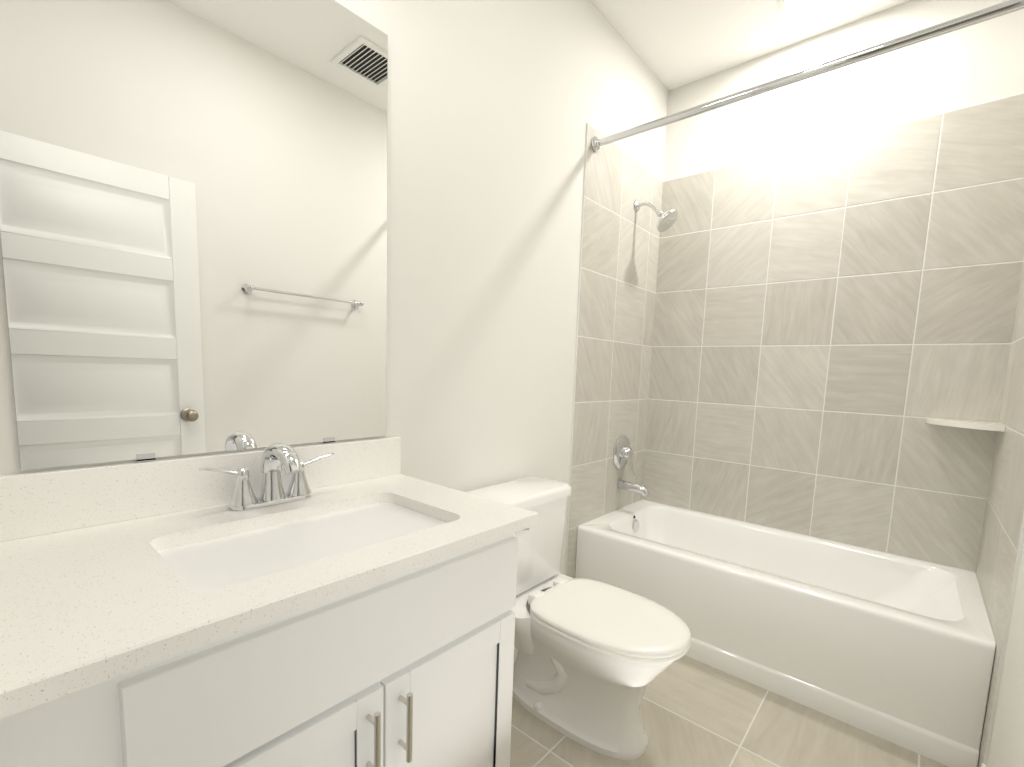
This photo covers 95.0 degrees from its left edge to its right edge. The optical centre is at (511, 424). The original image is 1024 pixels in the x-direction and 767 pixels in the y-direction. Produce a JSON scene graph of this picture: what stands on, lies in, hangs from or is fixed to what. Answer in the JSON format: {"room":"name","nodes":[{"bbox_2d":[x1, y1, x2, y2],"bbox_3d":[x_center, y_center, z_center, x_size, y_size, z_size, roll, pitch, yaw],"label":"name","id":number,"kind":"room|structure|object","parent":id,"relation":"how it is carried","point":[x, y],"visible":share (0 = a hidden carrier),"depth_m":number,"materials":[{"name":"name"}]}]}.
{"room":"bathroom","nodes":[
{"label":"bathroom","id":0,"kind":"room"},
{"bbox_2d":[0,0,668,574],"bbox_3d":[-0.158,-0.419,1.793,0.120,2.842,3.180,8,9,41],"label":"wall","id":1,"kind":"structure","parent":0,"point":[494,106],"depth_m":1.74,"materials":[{"name":"white paint"}]},
{"bbox_2d":[0,0,387,469],"bbox_3d":[-0.641,-0.514,1.116,0.010,1.169,0.799,8,9,41],"label":"mirror","id":2,"kind":"object","parent":1,"relation":"attached to","point":[193,214],"visible":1,"depth_m":1.04,"materials":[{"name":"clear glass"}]},
{"bbox_2d":[565,123,662,578],"bbox_3d":[0.575,-0.232,2.572,0.008,2.342,0.830,8,9,41],"label":"tile","id":3,"kind":"structure","parent":1,"relation":"attached to","point":[619,247],"depth_m":2.46,"materials":[{"name":"beige tile"}]},
{"bbox_2d":[617,479,648,495],"bbox_3d":[0.690,0.353,2.647,0.182,0.079,0.056,8,9,41],"label":"tub spout","id":4,"kind":"object","parent":3,"relation":"attached to","point":[633,487],"visible":1,"depth_m":2.63,"materials":[{"name":"silver metal"}]},
{"bbox_2d":[634,199,677,231],"bbox_3d":[0.756,-1.106,2.466,0.228,0.190,0.128,8,9,41],"label":"shower head","id":5,"kind":"object","parent":3,"relation":"attached to","point":[666,220],"visible":1,"depth_m":2.44},
{"bbox_2d":[591,0,1023,151],"bbox_3d":[0.953,-1.227,1.692,1.506,0.064,0.064,8,9,41],"label":"shower rod","id":6,"kind":"object","parent":3,"relation":"attached to","point":[963,21],"visible":1,"depth_m":1.57,"materials":[{"name":"silver metal"}]},
{"bbox_2d":[613,435,635,476],"bbox_3d":[0.658,0.182,2.661,0.083,0.234,0.194,8,9,41],"label":"trim","id":7,"kind":"structure","parent":1,"relation":"attached to","point":[622,453],"depth_m":2.65,"materials":[{"name":"silver metal"}]},
{"bbox_2d":[510,647,947,766],"bbox_3d":[0.413,1.103,1.423,1.764,0.060,3.180,8,9,41],"label":"floor","id":8,"kind":"structure","parent":0,"point":[695,713],"depth_m":1.60,"materials":[{"name":"tile"}]},
{"bbox_2d":[0,437,537,766],"bbox_3d":[-0.467,0.589,1.042,0.584,0.990,0.912,8,9,41],"label":"bathroom vanity","id":9,"kind":"object","parent":8,"relation":"on","point":[355,609],"visible":1,"depth_m":0.85,"materials":[{"name":"white paint"}]},
{"bbox_2d":[199,442,334,510],"bbox_3d":[-0.553,0.121,1.122,0.162,0.154,0.313,8,9,41],"label":"faucet","id":10,"kind":"object","parent":9,"relation":"on","point":[276,457],"visible":1,"depth_m":1.12,"materials":[{"name":"silver metal"}]},
{"bbox_2d":[466,477,690,759],"bbox_3d":[0.226,0.653,1.661,0.786,0.767,0.452,8,9,41],"label":"toilet","id":11,"kind":"object","parent":8,"relation":"on","point":[594,658],"visible":0.81,"depth_m":1.57,"materials":[{"name":"white ceramic"}]},
{"bbox_2d":[575,500,995,766],"bbox_3d":[1.134,0.789,2.210,1.505,0.435,0.751,8,9,41],"label":"bathtub","id":12,"kind":"object","parent":8,"relation":"on","point":[896,649],"visible":0.94,"depth_m":1.85,"materials":[{"name":"white ceramic"}]},
{"bbox_2d":[591,0,909,90],"bbox_3d":[0.510,-1.778,1.094,1.764,0.060,3.180,8,9,41],"label":"ceiling","id":13,"kind":"structure","parent":0,"point":[673,44],"depth_m":2.20,"materials":[{"name":"white paint"}]},
{"bbox_2d":[777,0,824,14],"bbox_3d":[1.245,-1.821,2.005,0.196,0.010,0.196,8,9,41],"label":"recessed light","id":14,"kind":"object","parent":13,"relation":"in","point":[791,7],"visible":1,"depth_m":2.04,"materials":[{"name":"white plastic"}]},
{"bbox_2d":[663,0,1023,181],"bbox_3d":[1.466,-0.435,2.408,1.524,2.842,0.120,8,9,41],"label":"wall","id":15,"kind":"structure","parent":0,"point":[979,63],"depth_m":2.15,"materials":[{"name":"white paint"}]},
{"bbox_2d":[642,93,1023,572],"bbox_3d":[1.416,-0.182,2.388,1.508,2.342,0.008,8,9,41],"label":"tile","id":16,"kind":"structure","parent":15,"relation":"attached to","point":[833,324],"depth_m":2.22,"materials":[{"name":"beige tile"}]},
{"bbox_2d":[926,417,1005,431],"bbox_3d":[1.821,-0.002,1.896,0.220,0.022,0.220,8,9,41],"label":"corner shelf","id":17,"kind":"object","parent":16,"relation":"attached to","point":[986,425],"visible":1,"depth_m":1.85,"materials":[{"name":"white ceramic"}]},
{"bbox_2d":[987,541,1023,766],"bbox_3d":[1.081,-0.256,0.724,0.120,2.842,3.180,8,9,41],"label":"wall","id":18,"kind":"structure","parent":0,"point":[1007,745],"depth_m":1.25,"materials":[{"name":"white paint"}]},
{"bbox_2d":[976,259,1023,766],"bbox_3d":[1.717,-0.081,1.587,0.008,2.342,0.830,8,9,41],"label":"tile","id":19,"kind":"structure","parent":18,"relation":"attached to","point":[1000,552],"depth_m":1.56,"materials":[{"name":"beige tile"}]}
]}

